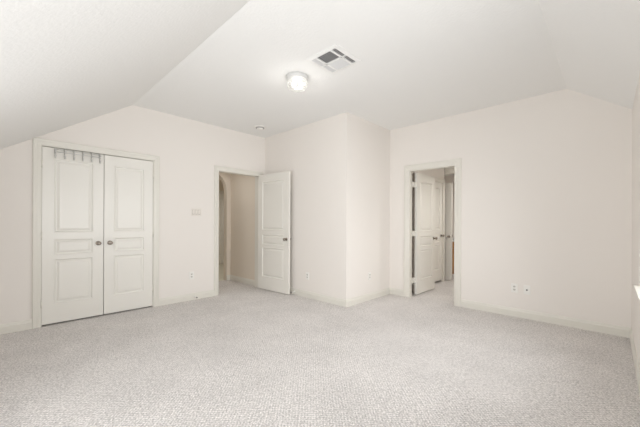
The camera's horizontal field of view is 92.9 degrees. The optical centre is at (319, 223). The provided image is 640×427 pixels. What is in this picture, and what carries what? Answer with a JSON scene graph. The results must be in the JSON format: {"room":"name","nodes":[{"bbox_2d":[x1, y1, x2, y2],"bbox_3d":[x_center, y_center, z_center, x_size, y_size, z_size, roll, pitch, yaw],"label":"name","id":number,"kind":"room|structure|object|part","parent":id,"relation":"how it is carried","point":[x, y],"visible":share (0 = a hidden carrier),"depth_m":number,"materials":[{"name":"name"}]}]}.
{"room":"empty bedroom","nodes":[
{"label":"empty bedroom","id":0,"kind":"room"},
{"bbox_2d":[0,105,264,324],"bbox_3d":[-2.534,-0.286,4.259,0.120,2.950,4.504,0,0,44],"label":"wall","id":1,"kind":"structure","parent":0,"point":[188,150],"depth_m":4.45,"materials":[{"name":"white paint"}]},
{"bbox_2d":[41,146,103,324],"bbox_3d":[-2.982,0.142,3.689,0.105,2.055,0.596,0,0,44],"label":"door","id":2,"kind":"structure","parent":1,"relation":"in","point":[72,190],"depth_m":3.68,"materials":[{"name":"white paint"}]},
{"bbox_3d":[-3.005,0.681,3.714,0.033,0.495,0.340,0,0,44],"label":"panel","id":3,"kind":"part","parent":2,"relation":"part of","materials":[{"name":"white paint"}]},
{"bbox_3d":[-3.000,-0.326,3.714,0.033,0.833,0.340,0,0,44],"label":"panel","id":4,"kind":"part","parent":2,"relation":"part of","materials":[{"name":"white paint"}]},
{"bbox_3d":[-3.003,0.277,3.714,0.033,0.154,0.340,0,0,44],"label":"panel","id":5,"kind":"part","parent":2,"relation":"part of","materials":[{"name":"white paint"}]},
{"bbox_2d":[54,148,101,163],"bbox_3d":[-2.952,-0.825,3.717,0.104,0.127,0.455,0,0,44],"label":"hook rack","id":6,"kind":"object","parent":2,"relation":"attached to","point":[55,149],"visible":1,"depth_m":3.69,"materials":[{"name":"grey metal"}]},
{"bbox_2d":[32,137,159,328],"bbox_3d":[-2.821,0.109,3.944,0.141,2.158,1.330,0,0,44],"label":"door frame","id":7,"kind":"structure","parent":1,"relation":"attached to","point":[38,143],"depth_m":3.48,"materials":[{"name":"white paint"}]},
{"bbox_2d":[0,290,213,334],"bbox_3d":[-2.505,1.137,4.198,0.014,0.105,4.224,0,0,44],"label":"baseboard","id":8,"kind":"structure","parent":1,"relation":"attached to","point":[27,324],"depth_m":4.43,"materials":[{"name":"white paint"}]},
{"bbox_2d":[103,155,153,313],"bbox_3d":[-2.570,0.143,4.121,0.105,2.055,0.585,0,0,44],"label":"door","id":9,"kind":"structure","parent":1,"relation":"in","point":[128,235],"depth_m":4.11,"materials":[{"name":"white paint"}]},
{"bbox_3d":[-2.594,-0.324,4.140,0.033,0.833,0.330,0,0,44],"label":"panel","id":10,"kind":"part","parent":9,"relation":"part of","materials":[{"name":"white paint"}]},
{"bbox_3d":[-2.597,0.279,4.140,0.033,0.154,0.330,0,0,44],"label":"panel","id":11,"kind":"part","parent":9,"relation":"part of","materials":[{"name":"white paint"}]},
{"bbox_3d":[-2.599,0.683,4.140,0.033,0.495,0.330,0,0,44],"label":"panel","id":12,"kind":"part","parent":9,"relation":"part of","materials":[{"name":"white paint"}]},
{"bbox_2d":[189,271,193,279],"bbox_3d":[-1.998,0.809,4.732,0.009,0.117,0.072,0,0,44],"label":"wall outlet","id":13,"kind":"object","parent":1,"relation":"attached to","point":[191,274],"visible":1,"depth_m":4.73,"materials":[{"name":"white plastic"}]},
{"bbox_2d":[191,208,200,215],"bbox_3d":[-1.944,-0.178,4.782,0.011,0.117,0.164,0,0,44],"label":"light switch","id":14,"kind":"object","parent":1,"relation":"attached to","point":[194,211],"visible":1,"depth_m":4.77,"materials":[{"name":"white plastic"}]},
{"bbox_2d":[214,165,262,295],"bbox_3d":[-1.448,0.119,5.384,0.141,2.150,0.957,0,0,44],"label":"door frame","id":15,"kind":"structure","parent":1,"relation":"attached to","point":[217,169],"depth_m":5.06,"materials":[{"name":"white paint"}]},
{"bbox_2d":[219,179,223,263],"bbox_3d":[-3.471,-0.190,8.356,0.060,2.750,3.900,0,0,44],"label":"wall","id":16,"kind":"structure","parent":0,"point":[221,188],"depth_m":8.90,"materials":[{"name":"beige paint"}]},
{"bbox_2d":[219,193,223,263],"bbox_3d":[-3.036,0.150,8.713,0.105,2.050,0.790,0,0,44],"label":"door","id":17,"kind":"structure","parent":16,"relation":"in","point":[221,196],"depth_m":8.90,"materials":[{"name":"white paint"}]},
{"bbox_3d":[-3.057,-0.317,8.736,0.033,0.831,0.524,0,0,44],"label":"panel","id":18,"kind":"part","parent":17,"relation":"part of","materials":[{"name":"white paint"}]},
{"bbox_3d":[-3.061,0.688,8.736,0.033,0.494,0.524,0,0,44],"label":"panel","id":19,"kind":"part","parent":17,"relation":"part of","materials":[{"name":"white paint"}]},
{"bbox_2d":[219,172,230,279],"bbox_3d":[-1.720,-0.182,6.686,0.120,2.750,3.900,0,0,44],"label":"wall","id":20,"kind":"structure","parent":0,"point":[225,178],"depth_m":6.39,"materials":[{"name":"beige paint"}]},
{"bbox_2d":[230,174,254,279],"bbox_3d":[-1.517,-0.181,6.112,0.966,2.750,0.060,0,0,44],"label":"wall","id":21,"kind":"structure","parent":0,"point":[242,254],"depth_m":6.10,"materials":[{"name":"beige paint"}]},
{"bbox_2d":[226,275,254,285],"bbox_3d":[-1.575,1.138,6.058,0.966,0.110,0.090,0,0,44],"label":"baseboard","id":22,"kind":"structure","parent":21,"relation":"attached to","point":[229,277],"depth_m":6.10,"materials":[{"name":"white paint"}]},
{"bbox_2d":[265,112,350,299],"bbox_3d":[-0.298,-0.276,5.087,1.972,2.950,0.100,0,0,44],"label":"wall","id":23,"kind":"structure","parent":0,"point":[317,155],"depth_m":4.74,"materials":[{"name":"white paint"}]},
{"bbox_2d":[258,171,290,294],"bbox_3d":[-0.828,0.152,5.349,0.818,2.065,0.158,0,0,40],"label":"door","id":24,"kind":"structure","parent":23,"relation":"in","point":[274,238],"depth_m":5.31,"materials":[{"name":"white paint"}]},
{"bbox_3d":[-0.821,0.288,5.350,0.542,0.155,0.033,0,0,40],"label":"panel","id":25,"kind":"part","parent":24,"relation":"part of","materials":[{"name":"white paint"}]},
{"bbox_3d":[-0.823,0.694,5.350,0.542,0.498,0.033,0,0,40],"label":"panel","id":26,"kind":"part","parent":24,"relation":"part of","materials":[{"name":"white paint"}]},
{"bbox_3d":[-0.818,-0.318,5.350,0.542,0.837,0.033,0,0,40],"label":"panel","id":27,"kind":"part","parent":24,"relation":"part of","materials":[{"name":"white paint"}]},
{"bbox_2d":[290,287,344,306],"bbox_3d":[-0.344,1.146,5.046,1.972,0.105,0.014,0,0,44],"label":"baseboard","id":28,"kind":"structure","parent":23,"relation":"attached to","point":[320,297],"depth_m":4.72,"materials":[{"name":"white paint"}]},
{"bbox_2d":[0,264,639,426],"bbox_3d":[-0.463,1.222,5.412,8.867,0.051,9.200,0,0,44],"label":"floor","id":29,"kind":"structure","parent":0,"point":[245,355],"depth_m":2.52,"materials":[{"name":"carpet"}]},
{"bbox_2d":[452,239,453,273],"bbox_3d":[3.416,0.804,7.352,1.240,0.821,0.520,0,0,44],"label":"vanity cabinet","id":30,"kind":"object","parent":29,"relation":"on","point":[452,239],"visible":0.02,"depth_m":7.25,"materials":[{"name":"brown wood"}]},
{"bbox_3d":[3.253,0.847,7.177,0.385,0.475,0.018,0,0,44],"label":"cabinet door","id":31,"kind":"part","parent":30,"relation":"part of","materials":[{"name":"brown wood"}]},
{"bbox_2d":[0,0,639,148],"bbox_3d":[-0.343,-0.879,2.902,5.041,1.456,5.621,0,0,44],"label":"ceiling","id":32,"kind":"structure","parent":0,"point":[226,64],"depth_m":2.64,"materials":[{"name":"white paint"}]},
{"bbox_2d":[254,125,265,129],"bbox_3d":[-1.000,-1.586,5.071,0.198,0.046,0.198,0,0,44],"label":"smoke detector","id":33,"kind":"object","parent":32,"relation":"attached to","point":[258,127],"visible":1,"depth_m":5.02,"materials":[{"name":"white plastic"}]},
{"bbox_2d":[286,72,307,89],"bbox_3d":[-0.249,-1.529,3.332,0.240,0.154,0.240,0,0,44],"label":"ceiling light","id":34,"kind":"object","parent":32,"relation":"attached to","point":[295,78],"visible":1,"depth_m":3.28,"materials":[{"name":"white glass"}]},
{"bbox_2d":[306,44,360,73],"bbox_3d":[0.137,-1.599,2.985,0.382,0.011,0.392,0,0,44],"label":"ceiling vent","id":35,"kind":"object","parent":32,"relation":"in","point":[333,59],"visible":1,"depth_m":2.96,"materials":[{"name":"white metal"}]},
{"bbox_2d":[350,114,389,298],"bbox_3d":[0.795,-0.272,4.878,0.100,2.950,1.107,0,0,44],"label":"wall","id":36,"kind":"structure","parent":0,"point":[370,142],"depth_m":4.80,"materials":[{"name":"white paint"}]},
{"bbox_2d":[345,288,389,306],"bbox_3d":[0.784,1.151,4.790,0.014,0.105,1.201,0,0,44],"label":"baseboard","id":37,"kind":"structure","parent":36,"relation":"attached to","point":[356,300],"depth_m":4.71,"materials":[{"name":"white paint"}]},
{"bbox_2d":[412,170,429,291],"bbox_3d":[1.727,-0.043,5.377,0.100,2.500,0.795,0,0,44],"label":"wall","id":38,"kind":"structure","parent":0,"point":[425,172],"depth_m":5.36,"materials":[{"name":"white paint"}]},
{"bbox_2d":[412,173,436,294],"bbox_3d":[1.821,0.170,5.310,0.158,2.035,0.832,0,0,44],"label":"door","id":39,"kind":"structure","parent":38,"relation":"in","point":[424,233],"depth_m":5.29,"materials":[{"name":"white paint"}]},
{"bbox_3d":[1.852,0.304,5.351,0.033,0.153,0.462,0,0,44],"label":"panel","id":40,"kind":"part","parent":39,"relation":"part of","materials":[{"name":"white paint"}]},
{"bbox_3d":[1.850,0.705,5.351,0.033,0.490,0.462,0,0,44],"label":"panel","id":41,"kind":"part","parent":39,"relation":"part of","materials":[{"name":"white paint"}]},
{"bbox_3d":[1.854,-0.293,5.351,0.033,0.825,0.462,0,0,44],"label":"panel","id":42,"kind":"part","parent":39,"relation":"part of","materials":[{"name":"white paint"}]},
{"bbox_2d":[412,168,443,291],"bbox_3d":[1.987,-0.042,5.792,0.060,2.500,1.755,0,0,44],"label":"wall","id":43,"kind":"structure","parent":0,"point":[439,173],"depth_m":5.95,"materials":[{"name":"white paint"}]},
{"bbox_2d":[431,176,444,281],"bbox_3d":[2.289,0.145,6.094,0.081,2.130,0.880,0,0,44],"label":"door frame","id":44,"kind":"structure","parent":43,"relation":"attached to","point":[439,180],"depth_m":6.35,"materials":[{"name":"white paint"}]},
{"bbox_2d":[435,182,443,281],"bbox_3d":[2.309,0.160,6.075,0.105,2.020,0.712,0,0,44],"label":"door","id":45,"kind":"structure","parent":43,"relation":"in","point":[438,186],"depth_m":6.21,"materials":[{"name":"white paint"}]},
{"bbox_3d":[2.288,-0.300,6.097,0.033,0.818,0.446,0,0,44],"label":"panel","id":46,"kind":"part","parent":45,"relation":"part of","materials":[{"name":"white paint"}]},
{"bbox_3d":[2.284,0.690,6.097,0.033,0.486,0.446,0,0,44],"label":"panel","id":47,"kind":"part","parent":45,"relation":"part of","materials":[{"name":"white paint"}]},
{"bbox_2d":[445,183,452,279],"bbox_3d":[2.537,0.166,6.662,0.706,2.060,0.158,0,0,44],"label":"door","id":48,"kind":"structure","parent":43,"relation":"in","point":[448,186],"depth_m":6.46,"materials":[{"name":"white paint"}]},
{"bbox_3d":[2.541,-0.303,6.668,0.434,0.835,0.033,0,0,44],"label":"panel","id":49,"kind":"part","parent":48,"relation":"part of","materials":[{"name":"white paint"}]},
{"bbox_2d":[444,175,453,238],"bbox_3d":[3.898,-0.033,7.310,2.550,2.500,0.060,0,0,44],"label":"wall","id":50,"kind":"structure","parent":0,"point":[448,179],"depth_m":7.76,"materials":[{"name":"white paint"}]},
{"bbox_2d":[445,167,453,173],"bbox_3d":[3.239,-1.166,5.912,1.580,0.240,0.060,0,0,44],"label":"wall passage header","id":51,"kind":"structure","parent":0,"point":[450,170],"depth_m":6.37,"materials":[{"name":"white paint"}]},
{"bbox_2d":[389,89,631,327],"bbox_3d":[2.278,-0.265,4.252,3.009,2.950,0.074,0,0,44],"label":"wall","id":52,"kind":"structure","parent":0,"point":[546,179],"depth_m":3.76,"materials":[{"name":"white paint"}]},
{"bbox_2d":[404,158,460,306],"bbox_3d":[1.743,0.129,4.747,0.900,2.157,0.096,0,0,44],"label":"door frame","id":53,"kind":"structure","parent":52,"relation":"attached to","point":[456,163],"depth_m":4.71,"materials":[{"name":"white paint"}]},
{"bbox_2d":[389,287,630,337],"bbox_3d":[2.241,1.155,4.220,2.909,0.110,0.014,0,0,44],"label":"baseboard","id":54,"kind":"structure","parent":52,"relation":"attached to","point":[616,330],"depth_m":3.71,"materials":[{"name":"white paint"}]},
{"bbox_2d":[511,283,517,292],"bbox_3d":[2.527,0.839,3.952,0.072,0.117,0.009,0,0,44],"label":"wall outlet","id":55,"kind":"object","parent":52,"relation":"attached to","point":[514,287],"visible":1,"depth_m":3.95,"materials":[{"name":"white plastic"}]},
{"bbox_2d":[524,285,529,294],"bbox_3d":[2.622,0.844,3.854,0.072,0.117,0.020,0,0,44],"label":"cable jack","id":56,"kind":"object","parent":52,"relation":"attached to","point":[526,287],"visible":1,"depth_m":3.85,"materials":[{"name":"white plastic"}]},
{"bbox_2d":[631,72,639,366],"bbox_3d":[1.507,-0.269,1.149,0.260,2.950,5.581,0,0,44],"label":"wall","id":57,"kind":"structure","parent":0,"point":[635,306],"depth_m":2.69,"materials":[{"name":"white paint"}]},
{"bbox_2d":[630,329,639,395],"bbox_3d":[1.426,1.154,1.268,0.014,0.105,5.411,0,0,44],"label":"baseboard","id":58,"kind":"structure","parent":57,"relation":"attached to","point":[635,359],"depth_m":2.53,"materials":[{"name":"white paint"}]},
{"bbox_2d":[634,285,639,302],"bbox_3d":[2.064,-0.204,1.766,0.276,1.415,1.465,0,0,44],"label":"window sill","id":59,"kind":"structure","parent":57,"relation":"in","point":[636,287],"depth_m":2.19,"materials":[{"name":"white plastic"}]}
]}

